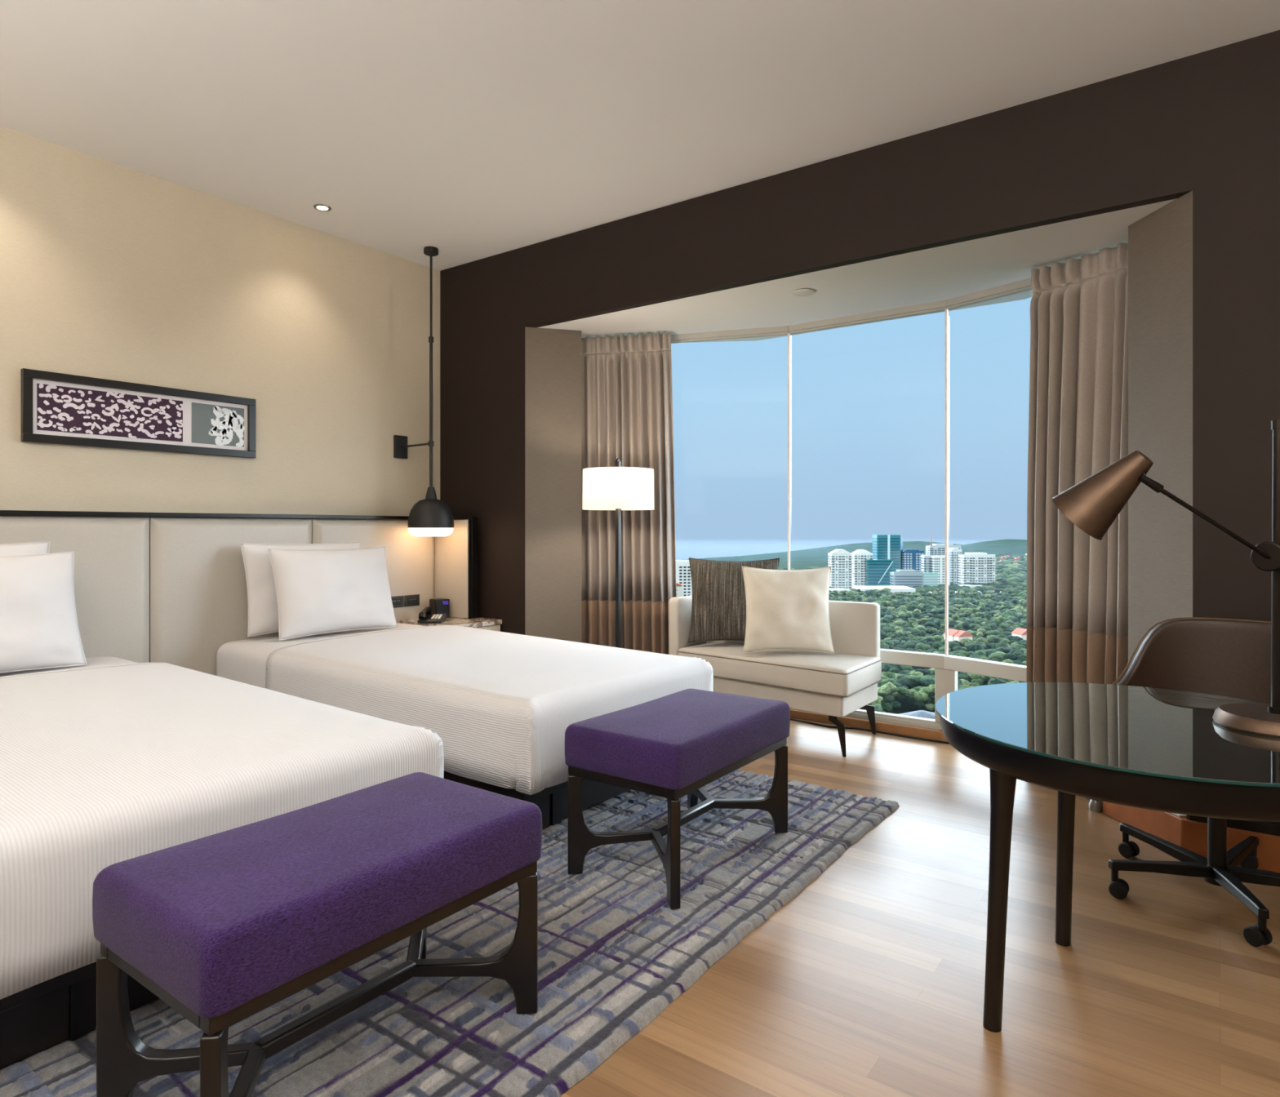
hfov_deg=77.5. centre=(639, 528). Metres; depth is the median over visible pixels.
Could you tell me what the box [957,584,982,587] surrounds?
building
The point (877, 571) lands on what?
building
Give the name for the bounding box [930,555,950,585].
building
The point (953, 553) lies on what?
building
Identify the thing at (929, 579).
building
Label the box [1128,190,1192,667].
wall
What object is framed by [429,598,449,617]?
alarm clock
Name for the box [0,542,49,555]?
pillow
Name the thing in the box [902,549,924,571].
building
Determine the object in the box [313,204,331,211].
recessed light
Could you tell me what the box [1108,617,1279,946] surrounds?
office chair
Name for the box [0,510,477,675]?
headboard
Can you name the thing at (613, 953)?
area rug
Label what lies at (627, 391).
curtain
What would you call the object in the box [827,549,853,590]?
building
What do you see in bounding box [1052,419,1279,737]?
desk lamp
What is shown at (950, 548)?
plant
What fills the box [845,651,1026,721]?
forest canopy
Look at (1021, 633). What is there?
villa
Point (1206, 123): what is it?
wall
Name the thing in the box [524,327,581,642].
wall
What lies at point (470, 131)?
ceiling
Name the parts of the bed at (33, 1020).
mattress, foot panel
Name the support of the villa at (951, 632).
on the terrain
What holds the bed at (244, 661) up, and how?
on the area rug
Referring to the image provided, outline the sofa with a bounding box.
[668,595,881,757]
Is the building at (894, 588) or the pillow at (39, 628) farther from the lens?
the building at (894, 588)
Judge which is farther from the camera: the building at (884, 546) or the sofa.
the building at (884, 546)
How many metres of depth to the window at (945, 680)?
4.64 m
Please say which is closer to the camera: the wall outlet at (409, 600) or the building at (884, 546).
the wall outlet at (409, 600)
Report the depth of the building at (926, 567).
1037.98 m
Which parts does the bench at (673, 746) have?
leg, leg, frame, leg, leg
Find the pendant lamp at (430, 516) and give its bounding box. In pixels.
[408,246,453,536]
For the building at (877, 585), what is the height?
10.853 m
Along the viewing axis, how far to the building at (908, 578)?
979.62 m
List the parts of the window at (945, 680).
frame, frame, rail, post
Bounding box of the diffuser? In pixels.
[408,528,453,536]
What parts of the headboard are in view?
panel, panel, panel, panel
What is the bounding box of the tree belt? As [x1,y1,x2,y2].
[777,553,1026,592]
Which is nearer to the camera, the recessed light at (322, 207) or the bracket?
the recessed light at (322, 207)
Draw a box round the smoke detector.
[792,288,814,296]
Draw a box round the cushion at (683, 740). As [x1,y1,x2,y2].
[564,688,790,790]
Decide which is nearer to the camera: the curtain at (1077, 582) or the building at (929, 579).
the curtain at (1077, 582)
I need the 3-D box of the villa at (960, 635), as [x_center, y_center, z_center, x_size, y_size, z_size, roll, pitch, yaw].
[197.882,72.200,491.304,11.200,18.000,9.000,0,0,-17]
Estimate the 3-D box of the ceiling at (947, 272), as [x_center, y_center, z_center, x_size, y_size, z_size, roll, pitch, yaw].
[1.155,-1.450,4.563,5.000,0.300,1.160,0,0,36]
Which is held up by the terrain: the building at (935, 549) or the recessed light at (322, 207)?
the building at (935, 549)
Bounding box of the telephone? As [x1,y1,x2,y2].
[417,606,448,623]
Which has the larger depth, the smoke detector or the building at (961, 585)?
the building at (961, 585)
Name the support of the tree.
on the terrain
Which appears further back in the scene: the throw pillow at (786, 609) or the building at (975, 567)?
the building at (975, 567)
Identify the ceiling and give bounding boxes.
[0,0,1279,271]
[537,198,1177,342]
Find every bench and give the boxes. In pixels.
[92,772,542,1096]
[564,688,790,909]
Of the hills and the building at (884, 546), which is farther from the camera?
the hills
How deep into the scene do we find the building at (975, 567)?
1048.42 m
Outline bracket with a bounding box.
[393,435,434,458]
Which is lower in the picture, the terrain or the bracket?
the terrain
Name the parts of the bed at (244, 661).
mattress, foot panel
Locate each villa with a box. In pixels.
[942,628,960,641]
[953,630,973,642]
[1010,627,1026,639]
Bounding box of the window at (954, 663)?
[939,278,1032,742]
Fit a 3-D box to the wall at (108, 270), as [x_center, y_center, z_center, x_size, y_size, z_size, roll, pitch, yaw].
[-3.061,-0.250,3.543,0.200,3.140,5.930,0,0,36]
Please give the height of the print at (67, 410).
0.216 m
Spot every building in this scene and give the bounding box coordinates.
[675,560,692,596]
[675,582,683,596]
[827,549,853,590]
[829,588,849,592]
[851,549,872,586]
[852,586,915,593]
[865,559,893,586]
[872,534,902,572]
[877,585,906,586]
[889,569,923,587]
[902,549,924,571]
[920,555,931,573]
[923,573,937,586]
[925,543,961,555]
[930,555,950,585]
[948,547,961,584]
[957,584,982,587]
[958,552,995,584]
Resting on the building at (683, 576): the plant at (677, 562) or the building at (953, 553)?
the plant at (677, 562)
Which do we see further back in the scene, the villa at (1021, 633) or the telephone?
the villa at (1021, 633)
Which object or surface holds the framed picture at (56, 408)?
attached to the wall at (108, 270)
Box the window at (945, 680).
[788,300,957,740]
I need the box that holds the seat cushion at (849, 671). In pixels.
[677,642,881,696]
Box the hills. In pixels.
[683,539,1026,561]
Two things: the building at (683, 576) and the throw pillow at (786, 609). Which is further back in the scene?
the building at (683, 576)
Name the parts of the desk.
leg, leg, glass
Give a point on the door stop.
(1095, 806)
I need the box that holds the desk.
[935,682,1279,1032]
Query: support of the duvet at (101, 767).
on the bed at (33, 1020)
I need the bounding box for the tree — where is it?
[864,587,892,597]
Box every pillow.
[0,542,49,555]
[0,551,87,673]
[240,541,360,636]
[267,546,397,640]
[687,557,779,643]
[742,566,834,653]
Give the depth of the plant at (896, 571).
979.62 m
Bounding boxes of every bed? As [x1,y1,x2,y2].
[0,656,159,1069]
[216,622,630,828]
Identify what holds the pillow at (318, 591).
on the bed at (244, 661)
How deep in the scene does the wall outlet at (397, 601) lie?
5.20 m
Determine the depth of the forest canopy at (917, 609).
615.58 m
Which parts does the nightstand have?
drawer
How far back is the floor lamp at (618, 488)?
4.62 m
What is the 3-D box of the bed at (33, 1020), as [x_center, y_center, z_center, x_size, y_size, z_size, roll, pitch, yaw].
[-1.963,0.882,2.695,2.305,0.581,1.160,0,0,36]
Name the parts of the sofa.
armrest, backrest, seat, leg, leg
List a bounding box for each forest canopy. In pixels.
[828,587,1026,658]
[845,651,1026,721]
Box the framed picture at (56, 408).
[20,368,255,457]
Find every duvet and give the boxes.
[0,662,444,999]
[265,625,713,795]
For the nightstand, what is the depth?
5.16 m
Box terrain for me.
[777,561,1016,714]
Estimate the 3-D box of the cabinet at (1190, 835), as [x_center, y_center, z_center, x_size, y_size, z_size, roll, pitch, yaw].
[2.967,1.136,2.463,2.698,0.128,0.384,0,0,36]
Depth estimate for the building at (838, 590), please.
873.21 m
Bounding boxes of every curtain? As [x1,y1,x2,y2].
[581,332,676,654]
[1026,242,1128,684]
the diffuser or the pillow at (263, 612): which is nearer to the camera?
the pillow at (263, 612)
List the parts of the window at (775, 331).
frame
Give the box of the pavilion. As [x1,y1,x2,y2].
[884,710,942,730]
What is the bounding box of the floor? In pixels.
[559,717,1279,1096]
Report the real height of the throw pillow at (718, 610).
0.527 m
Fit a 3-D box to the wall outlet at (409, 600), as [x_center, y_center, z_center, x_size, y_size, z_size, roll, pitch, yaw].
[-1.511,0.480,5.290,0.012,0.074,0.121,0,0,36]
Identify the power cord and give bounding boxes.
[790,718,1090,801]
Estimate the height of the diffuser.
0.054 m
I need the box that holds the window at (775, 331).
[670,325,790,569]
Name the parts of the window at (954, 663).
rail, frame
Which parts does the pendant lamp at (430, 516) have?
rod, lamp shade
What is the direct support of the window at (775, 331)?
on the floor
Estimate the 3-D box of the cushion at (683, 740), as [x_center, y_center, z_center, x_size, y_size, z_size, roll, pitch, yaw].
[0.162,0.735,2.900,0.471,0.143,0.811,0,0,36]
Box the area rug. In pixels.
[0,768,899,1096]
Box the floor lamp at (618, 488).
[582,457,653,648]
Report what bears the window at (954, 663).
on the floor
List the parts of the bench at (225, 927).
leg, leg, frame, leg, leg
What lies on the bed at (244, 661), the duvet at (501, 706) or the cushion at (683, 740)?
the duvet at (501, 706)
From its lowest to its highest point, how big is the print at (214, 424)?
0.216 m
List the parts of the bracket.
plate, arm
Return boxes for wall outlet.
[391,595,404,608]
[404,594,419,606]
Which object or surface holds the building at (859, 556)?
on the terrain
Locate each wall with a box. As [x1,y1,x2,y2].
[0,125,439,519]
[440,30,1279,835]
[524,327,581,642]
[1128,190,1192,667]
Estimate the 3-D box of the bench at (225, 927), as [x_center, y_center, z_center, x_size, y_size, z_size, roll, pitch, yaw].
[-0.657,0.918,1.758,0.471,0.511,0.811,0,0,36]
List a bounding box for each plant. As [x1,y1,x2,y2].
[675,560,689,564]
[893,569,923,573]
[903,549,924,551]
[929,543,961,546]
[949,547,961,550]
[963,552,995,555]
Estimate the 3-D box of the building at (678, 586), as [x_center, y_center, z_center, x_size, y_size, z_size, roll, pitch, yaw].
[30.240,64.915,728.960,17.680,32.570,14.000,0,0,0]
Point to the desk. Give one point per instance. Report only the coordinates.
(1158, 749)
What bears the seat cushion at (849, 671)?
on the sofa
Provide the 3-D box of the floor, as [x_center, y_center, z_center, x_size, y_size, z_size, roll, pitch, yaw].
[0.021,1.260,1.865,6.760,0.120,6.440,0,0,36]
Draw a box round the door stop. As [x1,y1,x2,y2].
[1088,799,1102,813]
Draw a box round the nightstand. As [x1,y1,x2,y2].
[400,617,502,631]
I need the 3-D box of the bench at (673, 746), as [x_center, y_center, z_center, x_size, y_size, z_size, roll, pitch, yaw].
[0.162,0.918,2.900,0.471,0.511,0.811,0,0,36]
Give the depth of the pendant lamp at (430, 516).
5.12 m
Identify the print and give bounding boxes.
[36,383,182,441]
[191,402,244,447]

